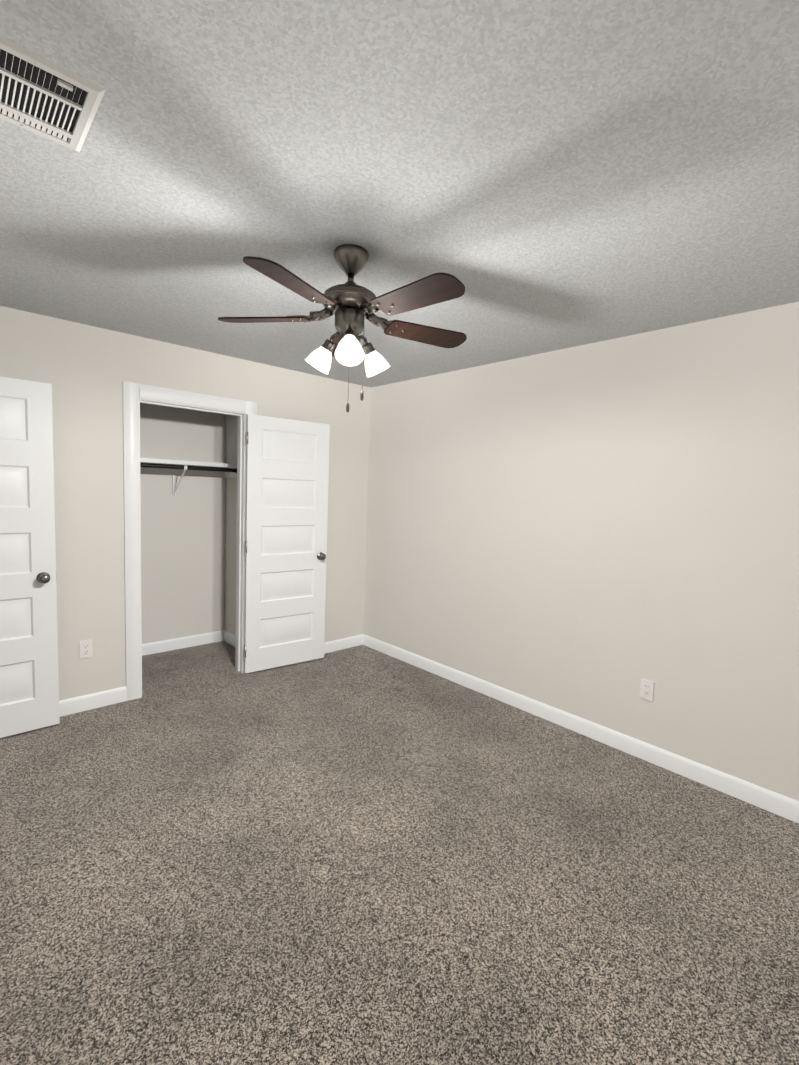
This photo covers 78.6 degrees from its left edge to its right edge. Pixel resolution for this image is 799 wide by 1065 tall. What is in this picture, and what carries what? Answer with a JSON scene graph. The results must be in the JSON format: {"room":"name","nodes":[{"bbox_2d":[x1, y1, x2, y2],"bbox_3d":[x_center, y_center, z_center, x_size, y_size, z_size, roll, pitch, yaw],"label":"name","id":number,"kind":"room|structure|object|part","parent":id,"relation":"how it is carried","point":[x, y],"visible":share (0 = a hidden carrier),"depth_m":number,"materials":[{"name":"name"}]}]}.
{"room":"empty bedroom","nodes":[
{"label":"empty bedroom","id":0,"kind":"room"},
{"bbox_2d":[140,403,223,643],"bbox_3d":[-2.176,-0.162,4.182,1.590,2.440,0.120,-2,7,-43],"label":"wall","id":1,"kind":"structure","parent":0,"point":[188,558],"depth_m":4.34,"materials":[{"name":"paint"}]},
{"bbox_2d":[142,630,222,655],"bbox_3d":[-2.175,1.009,4.234,1.350,0.100,0.013,-2,7,-43],"label":"baseboard","id":2,"kind":"structure","parent":1,"relation":"attached to","point":[206,638],"depth_m":4.41,"materials":[{"name":"white wood"}]},
{"bbox_2d":[140,458,236,494],"bbox_3d":[-2.009,-0.451,3.989,1.348,0.292,0.334,-2,7,-43],"label":"shelf","id":3,"kind":"object","parent":1,"relation":"attached to","point":[173,468],"visible":0.54,"depth_m":4.15,"materials":[{"name":"white wood"}]},
{"bbox_2d":[0,306,370,700],"bbox_3d":[-1.586,-0.084,3.534,3.370,2.440,0.120,-2,7,-43],"label":"wall","id":4,"kind":"structure","parent":0,"point":[85,371],"depth_m":3.18,"materials":[{"name":"paint"}]},
{"bbox_2d":[79,639,92,658],"bbox_3d":[-2.020,0.752,3.143,0.074,0.118,0.008,-2,7,-43],"label":"electrical outlet","id":5,"kind":"object","parent":4,"relation":"attached to","point":[85,648],"visible":1,"depth_m":3.14,"materials":[{"name":"white plastic"}]},
{"bbox_2d":[59,686,126,716],"bbox_3d":[-2.298,1.117,2.925,1.185,0.100,0.013,-2,7,-43],"label":"baseboard","id":6,"kind":"structure","parent":4,"relation":"attached to","point":[117,695],"depth_m":3.19,"materials":[{"name":"white wood"}]},
{"bbox_2d":[123,381,256,700],"bbox_3d":[-1.528,0.066,3.603,0.930,2.135,0.153,-2,7,-43],"label":"trim","id":7,"kind":"structure","parent":4,"relation":"attached to","point":[135,395],"depth_m":3.32,"materials":[{"name":"white wood"}]},
{"bbox_2d":[244,414,329,673],"bbox_3d":[-0.917,0.100,3.997,0.717,2.020,0.163,-2,6,-38],"label":"closet door","id":8,"kind":"structure","parent":4,"relation":"in","point":[286,495],"depth_m":3.97,"materials":[{"name":"white wood"}]},
{"bbox_3d":[-0.676,0.200,4.197,0.096,0.066,0.163,-2,6,-38],"label":"knob","id":9,"kind":"part","parent":8,"relation":"part of","materials":[{"name":"metal"}]},
{"bbox_2d":[324,634,362,653],"bbox_3d":[-0.780,1.053,4.331,1.095,0.100,0.013,-2,7,-43],"label":"baseboard","id":10,"kind":"structure","parent":4,"relation":"attached to","point":[331,646],"depth_m":4.56,"materials":[{"name":"white wood"}]},
{"bbox_2d":[224,414,236,634],"bbox_3d":[-1.335,-0.145,4.357,0.120,2.440,0.750,-2,7,-43],"label":"wall","id":11,"kind":"structure","parent":0,"point":[230,421],"depth_m":4.53,"materials":[{"name":"paint"}]},
{"bbox_2d":[223,630,234,646],"bbox_3d":[-1.417,1.023,4.401,0.013,0.100,0.720,-2,7,-43],"label":"baseboard","id":12,"kind":"structure","parent":11,"relation":"attached to","point":[228,637],"depth_m":4.60,"materials":[{"name":"white wood"}]},
{"bbox_2d":[0,641,798,1064],"bbox_3d":[-0.964,1.336,2.131,4.690,0.100,5.020,-2,7,-43],"label":"floor","id":13,"kind":"structure","parent":0,"point":[352,855],"depth_m":1.85,"materials":[{"name":"carpet"}]},
{"bbox_2d":[0,0,798,387],"bbox_3d":[-0.869,-1.193,1.913,4.690,0.100,5.020,-2,7,-43],"label":"ceiling","id":14,"kind":"structure","parent":0,"point":[538,176],"depth_m":1.44,"materials":[{"name":"paint"}]},
{"bbox_2d":[0,36,105,151],"bbox_3d":[-0.916,-1.078,1.208,0.265,0.010,0.315,-2,7,-43],"label":"ceiling vent","id":15,"kind":"object","parent":14,"relation":"in","point":[45,98],"visible":1,"depth_m":1.21,"materials":[{"name":"white metal"}]},
{"bbox_2d":[218,244,466,412],"bbox_3d":[-0.174,-0.799,1.958,1.068,0.639,1.037,-2,7,-43],"label":"fan","id":16,"kind":"object","parent":14,"relation":"hanging from","point":[350,305],"visible":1,"depth_m":1.90,"materials":[{"name":"brown wood"}]},
{"bbox_3d":[-0.191,-0.712,2.012,0.336,0.116,0.358,-2,7,-43],"label":"lamp shade","id":17,"kind":"part","parent":16,"relation":"part of","materials":[{"name":"white glass"}]},
{"bbox_2d":[363,301,798,800],"bbox_3d":[0.760,0.001,3.574,0.120,2.440,5.020,-2,7,-43],"label":"wall","id":18,"kind":"structure","parent":0,"point":[595,532],"depth_m":2.90,"materials":[{"name":"paint"}]},
{"bbox_2d":[363,634,798,823],"bbox_3d":[0.966,1.207,3.308,0.013,0.100,3.900,-2,7,-43],"label":"baseboard","id":19,"kind":"structure","parent":18,"relation":"attached to","point":[763,798],"depth_m":2.93,"materials":[{"name":"white wood"}]},
{"bbox_2d":[639,678,654,701],"bbox_3d":[1.422,0.906,2.805,0.008,0.118,0.074,-2,7,-43],"label":"electrical outlet","id":20,"kind":"object","parent":18,"relation":"attached to","point":[646,689],"visible":1,"depth_m":2.80,"materials":[{"name":"white plastic"}]},
{"bbox_3d":[-1.414,0.144,0.965,0.120,2.440,3.900,-2,7,-43],"label":"wall","id":21,"kind":"structure","parent":0,"visible":0},
{"bbox_2d":[0,376,59,737],"bbox_3d":[-2.321,0.165,2.629,0.772,2.020,0.163,-2,7,-43],"label":"entry door","id":22,"kind":"structure","parent":21,"relation":"in","point":[29,687],"depth_m":2.79,"materials":[{"name":"white wood"}]},
{"bbox_3d":[-2.078,0.262,2.868,0.096,0.066,0.163,-2,7,-43],"label":"knob","id":23,"kind":"part","parent":22,"relation":"part of","materials":[{"name":"metal"}]}
]}

